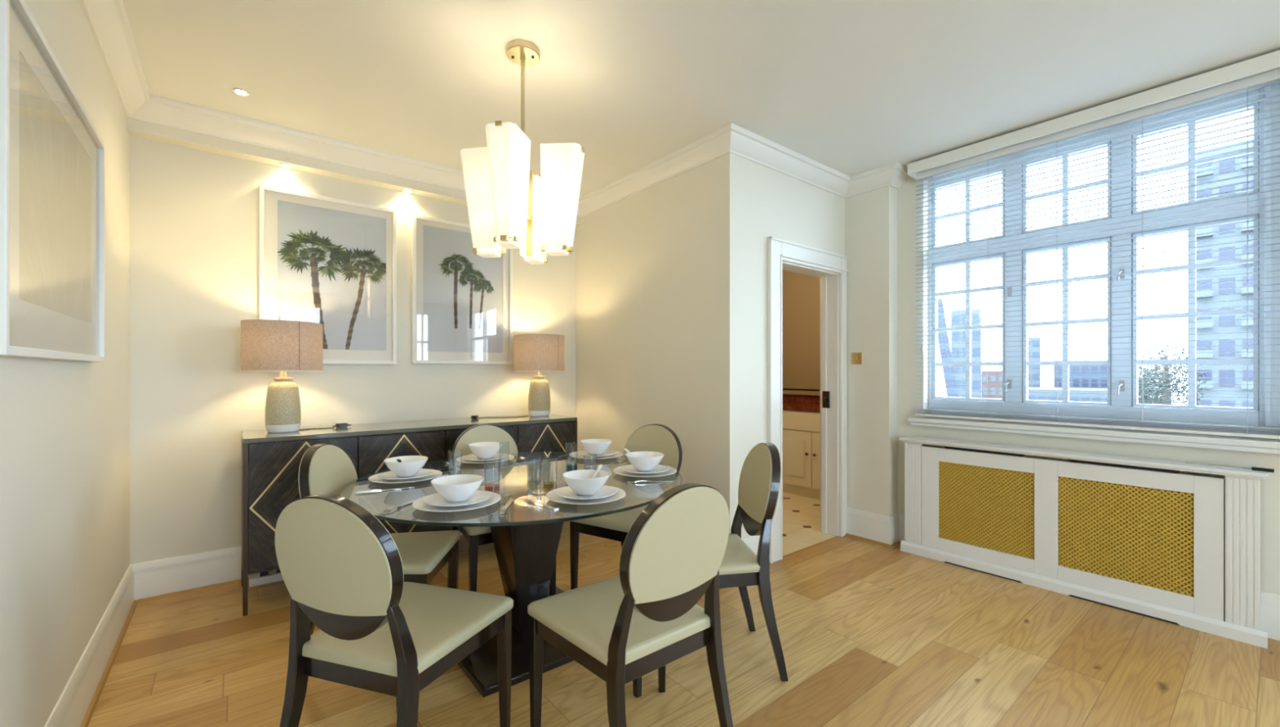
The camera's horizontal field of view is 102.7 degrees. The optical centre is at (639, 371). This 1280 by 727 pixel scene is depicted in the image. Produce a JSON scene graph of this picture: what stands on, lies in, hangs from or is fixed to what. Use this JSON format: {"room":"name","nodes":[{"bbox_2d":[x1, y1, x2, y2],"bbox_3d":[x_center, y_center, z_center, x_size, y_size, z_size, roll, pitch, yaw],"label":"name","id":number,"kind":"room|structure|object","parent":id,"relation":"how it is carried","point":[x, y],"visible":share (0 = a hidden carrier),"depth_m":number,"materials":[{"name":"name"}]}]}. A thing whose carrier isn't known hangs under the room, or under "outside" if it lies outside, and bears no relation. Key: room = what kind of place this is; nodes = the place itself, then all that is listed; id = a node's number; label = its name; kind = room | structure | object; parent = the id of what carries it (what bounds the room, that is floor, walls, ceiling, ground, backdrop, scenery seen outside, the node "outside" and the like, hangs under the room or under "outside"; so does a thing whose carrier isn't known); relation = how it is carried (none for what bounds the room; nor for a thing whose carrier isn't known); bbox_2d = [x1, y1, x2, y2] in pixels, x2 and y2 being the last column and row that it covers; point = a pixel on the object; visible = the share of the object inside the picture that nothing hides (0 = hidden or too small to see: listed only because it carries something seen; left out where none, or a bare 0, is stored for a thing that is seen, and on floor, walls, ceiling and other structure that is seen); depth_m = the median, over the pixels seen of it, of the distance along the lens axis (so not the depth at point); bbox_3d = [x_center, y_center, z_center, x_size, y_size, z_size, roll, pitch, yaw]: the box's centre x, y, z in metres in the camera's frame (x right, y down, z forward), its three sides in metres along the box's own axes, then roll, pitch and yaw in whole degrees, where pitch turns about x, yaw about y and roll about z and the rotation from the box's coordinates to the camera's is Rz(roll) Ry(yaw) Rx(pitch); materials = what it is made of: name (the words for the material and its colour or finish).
{"room":"dining room","nodes":[
{"label":"dining room","id":0,"kind":"room"},
{"bbox_2d":[0,0,129,726],"bbox_3d":[-0.466,-0.100,-0.225,0.150,2.700,7.530,0,0,-39],"label":"wall","id":1,"kind":"structure","parent":0,"point":[64,425],"depth_m":1.70,"materials":[{"name":"paint"}]},
{"bbox_2d":[0,0,105,362],"bbox_3d":[-1.774,-0.467,1.566,0.039,0.859,1.138,0,0,-39],"label":"print","id":2,"kind":"object","parent":1,"relation":"attached to","point":[52,153],"visible":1,"depth_m":1.46,"materials":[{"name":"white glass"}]},
{"bbox_2d":[44,564,133,726],"bbox_3d":[-0.447,1.147,-0.114,0.019,0.207,7.380,0,0,-39],"label":"baseboard","id":3,"kind":"structure","parent":1,"relation":"attached to","point":[70,710],"depth_m":1.97,"materials":[{"name":"paint"}]},
{"bbox_2d":[129,135,575,564],"bbox_3d":[-1.708,-0.100,3.697,3.102,2.700,0.150,0,0,-39],"label":"wall","id":4,"kind":"structure","parent":0,"point":[194,213],"depth_m":3.00,"materials":[{"name":"paint"}]},
{"bbox_2d":[248,568,283,587],"bbox_3d":[-2.139,1.215,3.097,0.360,0.070,0.070,0,0,-39],"label":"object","id":5,"kind":"object","parent":4,"relation":"attached to","point":[264,578],"visible":0.56,"depth_m":3.01,"materials":[{"name":"white paint"}]},
{"bbox_2d":[130,533,462,600],"bbox_3d":[-1.655,1.147,3.631,2.802,0.207,0.019,0,0,-39],"label":"baseboard","id":6,"kind":"structure","parent":4,"relation":"attached to","point":[177,574],"depth_m":2.89,"materials":[{"name":"paint"}]},
{"bbox_2d":[258,184,396,364],"bbox_3d":[-2.007,-0.590,3.340,0.770,1.080,0.034,0,0,-39],"label":"print","id":7,"kind":"object","parent":4,"relation":"attached to","point":[330,262],"visible":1,"depth_m":3.35,"materials":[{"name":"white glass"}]},
{"bbox_2d":[411,213,512,364],"bbox_3d":[-1.327,-0.589,3.882,0.760,1.062,0.034,0,0,-39],"label":"print","id":8,"kind":"object","parent":4,"relation":"attached to","point":[462,300],"visible":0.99,"depth_m":3.85,"materials":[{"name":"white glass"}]},
{"bbox_2d":[126,117,582,226],"bbox_3d":[-1.630,-1.363,3.599,2.802,0.175,0.100,0,0,-39],"label":"beam","id":9,"kind":"structure","parent":0,"point":[136,128],"depth_m":3.11,"materials":[{"name":"paint"}]},
{"bbox_2d":[279,163,293,168],"bbox_3d":[-2.186,-1.271,3.159,0.072,0.006,0.072,0,0,-39],"label":"recessed light","id":10,"kind":"object","parent":9,"relation":"attached to","point":[283,165],"visible":1,"depth_m":3.15,"materials":[{"name":"beige"}]},
{"bbox_2d":[402,188,413,192],"bbox_3d":[-1.634,-1.271,3.599,0.072,0.006,0.072,0,0,-39],"label":"recessed light","id":11,"kind":"object","parent":9,"relation":"attached to","point":[405,190],"visible":1,"depth_m":3.59,"materials":[{"name":"beige"}]},
{"bbox_2d":[575,160,711,487],"bbox_3d":[0.002,-0.100,3.920,0.150,2.700,1.635,0,0,-39],"label":"wall","id":12,"kind":"structure","parent":0,"point":[643,260],"depth_m":3.73,"materials":[{"name":"paint"}]},
{"bbox_2d":[80,534,770,726],"bbox_3d":[0.793,1.242,0.864,3.142,0.016,7.362,0,0,-39],"label":"trim","id":13,"kind":"structure","parent":12,"relation":"attached to","point":[85,723],"depth_m":2.39,"materials":[{"name":"brown wood"}]},
{"bbox_2d":[78,0,908,217],"bbox_3d":[1.238,-1.393,1.167,4.250,0.115,7.280,0,0,-39],"label":"trim","id":14,"kind":"structure","parent":12,"relation":"attached to","point":[108,21],"depth_m":3.17,"materials":[{"name":"paint"}]},
{"bbox_2d":[87,492,1279,726],"bbox_3d":[1.384,1.280,1.968,5.780,0.060,8.650,0,0,-39],"label":"floor","id":15,"kind":"structure","parent":0,"point":[871,634],"depth_m":2.18,"materials":[{"name":"brown wood"}]},
{"bbox_2d":[297,444,461,635],"bbox_3d":[-1.136,0.784,2.250,0.566,0.932,0.475,0,0,-4],"label":"dining chair","id":16,"kind":"object","parent":15,"relation":"on","point":[324,468],"visible":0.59,"depth_m":2.22,"materials":[{"name":"beige leather"}]},
{"bbox_2d":[275,493,513,726],"bbox_3d":[-0.738,0.784,1.563,0.475,0.932,0.566,0,0,18],"label":"dining chair","id":17,"kind":"object","parent":15,"relation":"on","point":[341,570],"visible":1,"depth_m":1.37,"materials":[{"name":"beige leather"}]},
{"bbox_2d":[241,413,577,616],"bbox_3d":[-1.403,0.797,3.425,1.990,0.905,0.496,0,0,-39],"label":"sideboard","id":18,"kind":"object","parent":15,"relation":"on","point":[270,462],"visible":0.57,"depth_m":2.93,"materials":[{"name":"brown wood"}]},
{"bbox_2d":[240,320,351,433],"bbox_3d":[-2.038,0.033,2.991,0.388,0.625,0.495,0,0,12],"label":"table lamp","id":19,"kind":"object","parent":18,"relation":"on","point":[282,346],"visible":1,"depth_m":2.84,"materials":[{"name":"beige fabric"}]},
{"bbox_2d":[471,333,564,419],"bbox_3d":[-0.913,0.033,3.878,0.721,0.625,0.388,0,0,-39],"label":"table lamp","id":20,"kind":"object","parent":18,"relation":"on","point":[539,353],"visible":1,"depth_m":3.84,"materials":[{"name":"beige fabric"}]},
{"bbox_2d":[447,424,555,595],"bbox_3d":[-0.795,0.784,2.868,0.475,0.932,0.566,0,0,-35],"label":"dining chair","id":21,"kind":"object","parent":15,"relation":"on","point":[475,536],"visible":0.39,"depth_m":2.94,"materials":[{"name":"beige leather"}]},
{"bbox_2d":[339,452,682,697],"bbox_3d":[-0.556,0.875,2.439,1.510,0.750,1.510,0,0,-39],"label":"dining table","id":22,"kind":"object","parent":15,"relation":"on","point":[526,539],"visible":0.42,"depth_m":2.25,"materials":[{"name":"clear glass"}]},
{"bbox_2d":[355,486,414,493],"bbox_3d":[-1.067,0.495,2.148,0.222,0.008,0.021,0,0,-28],"label":"knife","id":23,"kind":"object","parent":22,"relation":"on","point":[366,491],"visible":1,"depth_m":2.12,"materials":[{"name":"metal"}]},
{"bbox_2d":[375,500,415,515],"bbox_3d":[-0.885,0.494,1.869,0.025,0.009,0.205,0,0,9],"label":"fork","id":24,"kind":"object","parent":22,"relation":"on","point":[387,511],"visible":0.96,"depth_m":1.83,"materials":[{"name":"metal"}]},
{"bbox_2d":[368,469,442,484],"bbox_3d":[-1.081,0.490,2.368,0.312,0.019,0.312,0,0,-39],"label":"dinner plate","id":25,"kind":"object","parent":22,"relation":"on","point":[374,478],"visible":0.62,"depth_m":2.33,"materials":[{"name":"white ceramic"}]},
{"bbox_2d":[377,468,433,479],"bbox_3d":[-1.081,0.479,2.368,0.236,0.015,0.236,0,0,-39],"label":"plate","id":26,"kind":"object","parent":25,"relation":"on","point":[389,475],"visible":0.73,"depth_m":2.36,"materials":[{"name":"white ceramic"}]},
{"bbox_2d":[383,455,427,477],"bbox_3d":[-1.081,0.442,2.368,0.187,0.076,0.187,0,0,-39],"label":"soup bowl","id":27,"kind":"object","parent":26,"relation":"on","point":[410,466],"visible":1,"depth_m":2.32,"materials":[{"name":"white ceramic"}]},
{"bbox_2d":[442,461,457,467],"bbox_3d":[-1.017,0.495,2.733,0.021,0.008,0.222,0,0,-36],"label":"knife","id":28,"kind":"object","parent":22,"relation":"on","point":[443,462],"visible":1,"depth_m":2.75,"materials":[{"name":"metal"}]},
{"bbox_2d":[412,490,500,512],"bbox_3d":[-0.683,0.490,1.917,0.312,0.019,0.312,0,0,-39],"label":"dinner plate","id":29,"kind":"object","parent":22,"relation":"on","point":[419,504],"visible":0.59,"depth_m":1.87,"materials":[{"name":"white ceramic"}]},
{"bbox_2d":[423,490,490,506],"bbox_3d":[-0.683,0.479,1.917,0.236,0.015,0.236,0,0,-39],"label":"plate","id":30,"kind":"object","parent":29,"relation":"on","point":[436,500],"visible":0.64,"depth_m":1.90,"materials":[{"name":"white ceramic"}]},
{"bbox_2d":[431,475,484,502],"bbox_3d":[-0.683,0.442,1.917,0.187,0.076,0.187,0,0,-39],"label":"soup bowl","id":31,"kind":"object","parent":30,"relation":"on","point":[453,488],"visible":1,"depth_m":1.88,"materials":[{"name":"white ceramic"}]},
{"bbox_2d":[455,453,514,464],"bbox_3d":[-0.861,0.490,2.850,0.312,0.019,0.312,0,0,-39],"label":"dinner plate","id":32,"kind":"object","parent":22,"relation":"on","point":[508,457],"visible":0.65,"depth_m":2.82,"materials":[{"name":"white ceramic"}]},
{"bbox_2d":[462,453,506,461],"bbox_3d":[-0.861,0.479,2.850,0.236,0.015,0.236,0,0,-39],"label":"plate","id":33,"kind":"object","parent":32,"relation":"on","point":[470,457],"visible":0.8,"depth_m":2.85,"materials":[{"name":"white ceramic"}]},
{"bbox_2d":[467,442,502,458],"bbox_3d":[-0.861,0.442,2.850,0.187,0.076,0.187,0,0,-39],"label":"soup bowl","id":34,"kind":"object","parent":33,"relation":"on","point":[480,450],"visible":1,"depth_m":2.80,"materials":[{"name":"white ceramic"}]},
{"bbox_2d":[499,497,513,514],"bbox_3d":[-0.491,0.495,1.899,0.021,0.008,0.222,0,0,-5],"label":"knife","id":35,"kind":"object","parent":22,"relation":"on","point":[504,510],"visible":1,"depth_m":1.85,"materials":[{"name":"metal"}]},
{"bbox_2d":[521,497,558,510],"bbox_3d":[-0.377,0.494,1.922,0.205,0.009,0.025,0,0,43],"label":"fork","id":36,"kind":"object","parent":22,"relation":"on","point":[525,499],"visible":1,"depth_m":1.91,"materials":[{"name":"metal"}]},
{"bbox_2d":[565,442,577,471],"bbox_3d":[-0.335,0.425,2.511,0.060,0.150,0.060,0,0,-39],"label":"tumbler","id":37,"kind":"object","parent":22,"relation":"on","point":[570,467],"visible":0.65,"depth_m":2.49,"materials":[{"name":"clear glass"}]},
{"bbox_2d":[546,485,626,504],"bbox_3d":[-0.212,0.490,2.016,0.312,0.019,0.312,0,0,-39],"label":"dinner plate","id":38,"kind":"object","parent":22,"relation":"on","point":[620,494],"visible":0.5,"depth_m":1.98,"materials":[{"name":"white ceramic"}]},
{"bbox_2d":[555,485,616,499],"bbox_3d":[-0.212,0.479,2.016,0.236,0.015,0.236,0,0,-39],"label":"plate","id":39,"kind":"object","parent":38,"relation":"on","point":[605,491],"visible":0.7,"depth_m":2.00,"materials":[{"name":"white ceramic"}]},
{"bbox_2d":[562,470,609,496],"bbox_3d":[-0.212,0.442,2.016,0.187,0.076,0.187,0,0,-39],"label":"soup bowl","id":40,"kind":"object","parent":39,"relation":"on","point":[581,482],"visible":1,"depth_m":1.97,"materials":[{"name":"white ceramic"}]},
{"bbox_2d":[591,464,602,479],"bbox_3d":[-0.191,0.427,2.050,0.032,0.084,0.158,0,0,30],"label":"spoon","id":41,"kind":"object","parent":40,"relation":"in","point":[600,466],"visible":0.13,"depth_m":2.09,"materials":[{"name":"white ceramic"}]},
{"bbox_2d":[583,457,596,470],"bbox_3d":[-0.246,0.455,2.531,0.066,0.090,0.066,0,0,-39],"label":"tumbler","id":42,"kind":"object","parent":22,"relation":"on","point":[584,458],"visible":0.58,"depth_m":2.53,"materials":[{"name":"clear glass"}]},
{"bbox_2d":[568,451,622,460],"bbox_3d":[-0.256,0.490,2.982,0.312,0.019,0.312,0,0,-39],"label":"dinner plate","id":43,"kind":"object","parent":22,"relation":"on","point":[573,455],"visible":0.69,"depth_m":2.96,"materials":[{"name":"white ceramic"}]},
{"bbox_2d":[575,449,616,457],"bbox_3d":[-0.256,0.479,2.982,0.236,0.015,0.236,0,0,-39],"label":"plate","id":44,"kind":"object","parent":43,"relation":"on","point":[584,453],"visible":0.74,"depth_m":2.98,"materials":[{"name":"white ceramic"}]},
{"bbox_2d":[580,439,612,455],"bbox_3d":[-0.256,0.442,2.982,0.187,0.076,0.187,0,0,-39],"label":"soup bowl","id":45,"kind":"object","parent":44,"relation":"on","point":[593,446],"visible":1,"depth_m":2.93,"materials":[{"name":"white ceramic"}]},
{"bbox_2d":[613,465,676,477],"bbox_3d":[0.024,0.490,2.500,0.312,0.019,0.312,0,0,-39],"label":"dinner plate","id":46,"kind":"object","parent":22,"relation":"on","point":[617,470],"visible":0.56,"depth_m":2.46,"materials":[{"name":"white ceramic"}]},
{"bbox_2d":[620,464,669,474],"bbox_3d":[0.024,0.479,2.500,0.236,0.015,0.236,0,0,-39],"label":"plate","id":47,"kind":"object","parent":46,"relation":"on","point":[628,468],"visible":0.71,"depth_m":2.50,"materials":[{"name":"white ceramic"}]},
{"bbox_2d":[626,451,663,471],"bbox_3d":[0.024,0.442,2.500,0.187,0.076,0.187,0,0,-39],"label":"soup bowl","id":48,"kind":"object","parent":47,"relation":"on","point":[643,461],"visible":1,"depth_m":2.45,"materials":[{"name":"white ceramic"}]},
{"bbox_2d":[623,448,635,457],"bbox_3d":[-0.011,0.427,2.517,0.158,0.084,0.032,0,0,28],"label":"spoon","id":49,"kind":"object","parent":48,"relation":"in","point":[625,450],"visible":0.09,"depth_m":2.54,"materials":[{"name":"white ceramic"}]},
{"bbox_2d":[626,480,671,483],"bbox_3d":[0.042,0.494,2.306,0.205,0.009,0.025,0,0,-6],"label":"fork","id":50,"kind":"object","parent":22,"relation":"on","point":[626,481],"visible":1,"depth_m":2.30,"materials":[{"name":"metal"}]},
{"bbox_2d":[569,423,682,590],"bbox_3d":[-0.042,0.784,2.879,0.475,0.932,0.566,0,0,32],"label":"dining chair","id":51,"kind":"object","parent":15,"relation":"on","point":[655,437],"visible":0.44,"depth_m":2.78,"materials":[{"name":"beige leather"}]},
{"bbox_2d":[527,483,733,726],"bbox_3d":[-0.023,0.784,1.641,0.475,0.932,0.566,0,0,-39],"label":"dining chair","id":52,"kind":"object","parent":15,"relation":"on","point":[622,628],"visible":1,"depth_m":1.49,"materials":[{"name":"beige leather"}]},
{"bbox_2d":[657,443,788,693],"bbox_3d":[0.310,0.784,2.243,0.566,0.932,0.475,0,0,-6],"label":"dining chair","id":53,"kind":"object","parent":15,"relation":"on","point":[760,477],"visible":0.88,"depth_m":2.10,"materials":[{"name":"beige leather"}]},
{"bbox_2d":[782,409,820,500],"bbox_3d":[1.538,0.820,5.642,0.647,0.860,2.300,0,0,-39],"label":"base cabinet","id":54,"kind":"object","parent":15,"relation":"on","point":[801,429],"visible":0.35,"depth_m":5.09,"materials":[{"name":"beige paint"}]},
{"bbox_2d":[782,388,820,412],"bbox_3d":[1.547,0.292,5.649,0.625,0.195,2.300,0,0,-39],"label":"countertop","id":55,"kind":"structure","parent":54,"relation":"on","point":[793,399],"depth_m":5.63,"materials":[{"name":"red stone"}]},
{"bbox_2d":[844,533,901,548],"bbox_3d":[1.737,1.242,3.801,0.146,0.016,0.415,0,0,-39],"label":"trim","id":56,"kind":"structure","parent":15,"relation":"on","point":[898,543],"depth_m":3.73,"materials":[{"name":"brown wood"}]},
{"bbox_2d":[899,435,1269,648],"bbox_3d":[2.375,0.855,2.980,0.167,0.790,1.625,0,0,-39],"label":"radiator cover","id":57,"kind":"object","parent":15,"relation":"on","point":[1184,550],"visible":1,"depth_m":2.77,"materials":[{"name":"white wood"}]},
{"bbox_2d":[938,461,1034,559],"bbox_3d":[2.150,0.849,3.201,0.003,0.512,0.526,0,0,-39],"label":"lattice grille","id":58,"kind":"object","parent":57,"relation":"attached to","point":[944,540],"depth_m":3.18,"materials":[{"name":"gold metal"}]},
{"bbox_2d":[1057,476,1193,596],"bbox_3d":[2.544,0.849,2.708,0.003,0.512,0.530,0,0,-39],"label":"lattice grille","id":59,"kind":"object","parent":57,"relation":"attached to","point":[1148,588],"depth_m":2.68,"materials":[{"name":"gold metal"}]},
{"bbox_2d":[1186,462,1274,472],"bbox_3d":[2.815,0.453,2.451,0.017,0.016,0.281,0,0,-33],"label":"blind wand","id":60,"kind":"object","parent":57,"relation":"on","point":[1268,470],"visible":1,"depth_m":2.38,"materials":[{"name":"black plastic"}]},
{"bbox_2d":[122,0,1279,198],"bbox_3d":[1.206,-1.500,1.206,4.550,0.100,7.680,0,0,-39],"label":"ceiling","id":61,"kind":"structure","parent":0,"point":[851,87],"depth_m":2.42,"materials":[{"name":"paint"}]},
{"bbox_2d":[231,88,249,96],"bbox_3d":[-2.066,-1.446,2.650,0.072,0.006,0.072,0,0,-39],"label":"recessed light","id":62,"kind":"object","parent":61,"relation":"in","point":[238,91],"visible":1,"depth_m":2.65,"materials":[{"name":"beige"}]},
{"bbox_2d":[460,39,584,264],"bbox_3d":[-0.528,-0.988,2.306,0.457,0.925,0.457,0,0,-39],"label":"pendant light","id":63,"kind":"object","parent":61,"relation":"hanging from","point":[505,199],"visible":1,"depth_m":2.23,"materials":[{"name":"white glass"}]},
{"bbox_2d":[476,249,501,257],"bbox_3d":[-0.687,-0.536,2.326,0.090,0.022,0.070,0,0,7],"label":"diffuser","id":64,"kind":"object","parent":63,"relation":"attached to","point":[482,253],"depth_m":2.30,"materials":[{"name":"white glass"}]},
{"bbox_2d":[497,239,520,248],"bbox_3d":[-0.547,-0.536,2.148,0.070,0.022,0.090,0,0,7],"label":"diffuser","id":65,"kind":"object","parent":63,"relation":"attached to","point":[506,243],"depth_m":2.11,"materials":[{"name":"white glass"}]},
{"bbox_2d":[524,256,543,264],"bbox_3d":[-0.508,-0.536,2.465,0.070,0.022,0.090,0,0,7],"label":"diffuser","id":66,"kind":"object","parent":63,"relation":"attached to","point":[531,260],"depth_m":2.43,"materials":[{"name":"white glass"}]},
{"bbox_2d":[545,247,568,256],"bbox_3d":[-0.369,-0.536,2.287,0.090,0.022,0.070,0,0,7],"label":"diffuser","id":67,"kind":"object","parent":63,"relation":"attached to","point":[559,251],"depth_m":2.26,"materials":[{"name":"white glass"}]},
{"bbox_2d":[711,152,844,539],"bbox_3d":[1.066,-0.100,3.627,1.448,2.700,0.150,0,0,-39],"label":"wall","id":68,"kind":"structure","parent":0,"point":[752,202],"depth_m":3.21,"materials":[{"name":"paint"}]},
{"bbox_2d":[742,535,769,561],"bbox_3d":[0.131,1.147,3.914,0.382,0.207,1.804,0,0,-39],"label":"baseboard","id":69,"kind":"structure","parent":68,"relation":"attached to","point":[752,542],"depth_m":3.23,"materials":[{"name":"paint"}]},
{"bbox_2d":[767,236,848,564],"bbox_3d":[1.166,0.185,3.684,0.948,2.130,0.186,0,0,-39],"label":"door frame","id":70,"kind":"structure","parent":68,"relation":"attached to","point":[833,285],"depth_m":3.87,"materials":[{"name":"paint"}]},
{"bbox_2d":[782,270,820,389],"bbox_3d":[1.746,-0.050,6.028,0.150,2.600,2.755,0,0,-39],"label":"wall","id":71,"kind":"structure","parent":0,"point":[801,292],"depth_m":5.80,"materials":[{"name":"paint"}]},
{"bbox_2d":[844,186,897,516],"bbox_3d":[1.793,-0.100,3.894,0.280,2.700,0.340,0,0,-39],"label":"wall pier","id":72,"kind":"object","parent":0,"point":[871,217],"visible":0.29,"depth_m":3.77,"materials":[{"name":"paint"}]},
{"bbox_2d":[850,352,862,364],"bbox_3d":[1.632,-0.100,3.861,0.012,0.090,0.090,0,0,-39],"label":"light switch","id":73,"kind":"object","parent":72,"relation":"attached to","point":[855,357],"visible":1,"depth_m":3.86,"materials":[{"name":"gold metal"}]},
{"bbox_2d":[846,507,898,544],"bbox_3d":[1.732,1.147,3.834,0.149,0.207,0.359,0,0,-39],"label":"baseboard","id":74,"kind":"object","parent":72,"relation":"attached to","point":[879,528],"visible":0.79,"depth_m":3.75,"materials":[{"name":"paint"}]},
{"bbox_2d":[897,66,1279,595],"bbox_3d":[3.635,-0.100,1.689,0.150,2.700,5.405,0,0,-39],"label":"wall","id":75,"kind":"structure","parent":0,"point":[908,384],"depth_m":3.39,"materials":[{"name":"paint"}]},
{"bbox_2d":[897,514,1279,640],"bbox_3d":[3.522,1.147,1.695,0.019,0.207,5.255,0,0,-39],"label":"baseboard","id":76,"kind":"structure","parent":75,"relation":"attached to","point":[1269,602],"depth_m":2.40,"materials":[{"name":"paint"}]},
{"bbox_2d":[907,83,1279,454],"bbox_3d":[2.566,-0.496,2.982,0.200,1.757,1.860,0,0,-39],"label":"window","id":77,"kind":"structure","parent":75,"relation":"attached to","point":[1012,385],"depth_m":2.86,"materials":[{"name":"white wood"}]},
{"bbox_2d":[907,49,1279,178],"bbox_3d":[2.494,-1.399,2.862,0.170,0.074,1.862,0,0,-39],"label":"blind headrail","id":78,"kind":"object","parent":75,"relation":"attached to","point":[1271,60],"depth_m":2.71,"materials":[{"name":"paint"}]},
{"bbox_2d":[915,68,1279,439],"bbox_3d":[2.505,-0.541,2.922,0.048,1.707,1.782,0,0,-39],"label":"blind","id":79,"kind":"object","parent":75,"relation":"attached to","point":[1271,77],"visible":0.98,"depth_m":2.80,"materials":[{"name":"plastic"}]},
{"label":"outside","id":80,"kind":"structure","parent":0,"visible":0},
{"bbox_3d":[158.271,23.500,126.319,395.000,0.500,600.000,0,0,-39],"label":"ground","id":81,"kind":"structure","parent":80,"visible":0},
{"bbox_2d":[937,298,958,397],"bbox_3d":[47.066,6.264,76.347,5.883,33.972,7.167,0,0,-39],"label":"office block","id":82,"kind":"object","parent":81,"relation":"on","point":[949,377],"visible":0.33,"depth_m":75.23,"materials":[{"name":"blue glass"}]},
{"bbox_2d":[951,309,981,398],"bbox_3d":[64.287,5.878,100.904,14.793,34.744,9.056,0,0,-39],"label":"office block","id":83,"kind":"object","parent":81,"relation":"on","point":[975,353],"visible":0.23,"depth_m":95.10,"materials":[{"name":"blue glass"}]},
{"bbox_2d":[981,370,1002,399],"bbox_3d":[88.378,11.521,126.559,17.095,23.457,10.461,0,0,-39],"label":"office block","id":84,"kind":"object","parent":81,"relation":"on","point":[998,394],"visible":0.16,"depth_m":120.48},
{"bbox_2d":[1028,337,1040,388],"bbox_3d":[111.241,6.891,145.562,14.598,32.719,7.456,0,0,-39],"label":"office block","id":85,"kind":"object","parent":81,"relation":"on","point":[1034,378],"visible":0.23,"depth_m":139.52,"materials":[{"name":"blue glass"}]},
{"bbox_2d":[1028,387,1106,402],"bbox_3d":[71.733,13.062,84.574,14.088,20.375,14.069,0,0,-39],"label":"office block","id":86,"kind":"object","parent":81,"relation":"on","point":[1100,394],"visible":0.02,"depth_m":81.04,"materials":[{"name":"blue glass"}]},
{"bbox_2d":[1053,360,1106,388],"bbox_3d":[100.966,10.408,116.034,17.642,25.684,13.263,0,0,-39],"label":"office block","id":87,"kind":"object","parent":81,"relation":"on","point":[1076,380],"visible":0.11,"depth_m":110.05,"materials":[{"name":"blue glass"}]},
{"bbox_2d":[1137,366,1161,404],"bbox_3d":[33.518,11.408,34.008,2.524,23.690,2.497,0,0,-39],"label":"tree","id":88,"kind":"object","parent":81,"relation":"on","point":[1141,391],"visible":0.16,"depth_m":33.60,"materials":[{"name":"green plant"}]},
{"bbox_2d":[1137,342,1207,405],"bbox_3d":[30.853,10.746,29.984,3.318,25.013,3.183,0,0,-39],"label":"tree","id":89,"kind":"object","parent":81,"relation":"on","point":[1166,378],"visible":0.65,"depth_m":29.73,"materials":[{"name":"green plant"}]},
{"bbox_2d":[1195,138,1253,408],"bbox_3d":[60.698,0.519,52.945,11.281,45.463,4.971,0,0,-39],"label":"apartment tower","id":90,"kind":"structure","parent":81,"relation":"on","point":[1228,397],"depth_m":50.03,"materials":[{"name":"blue glass"}]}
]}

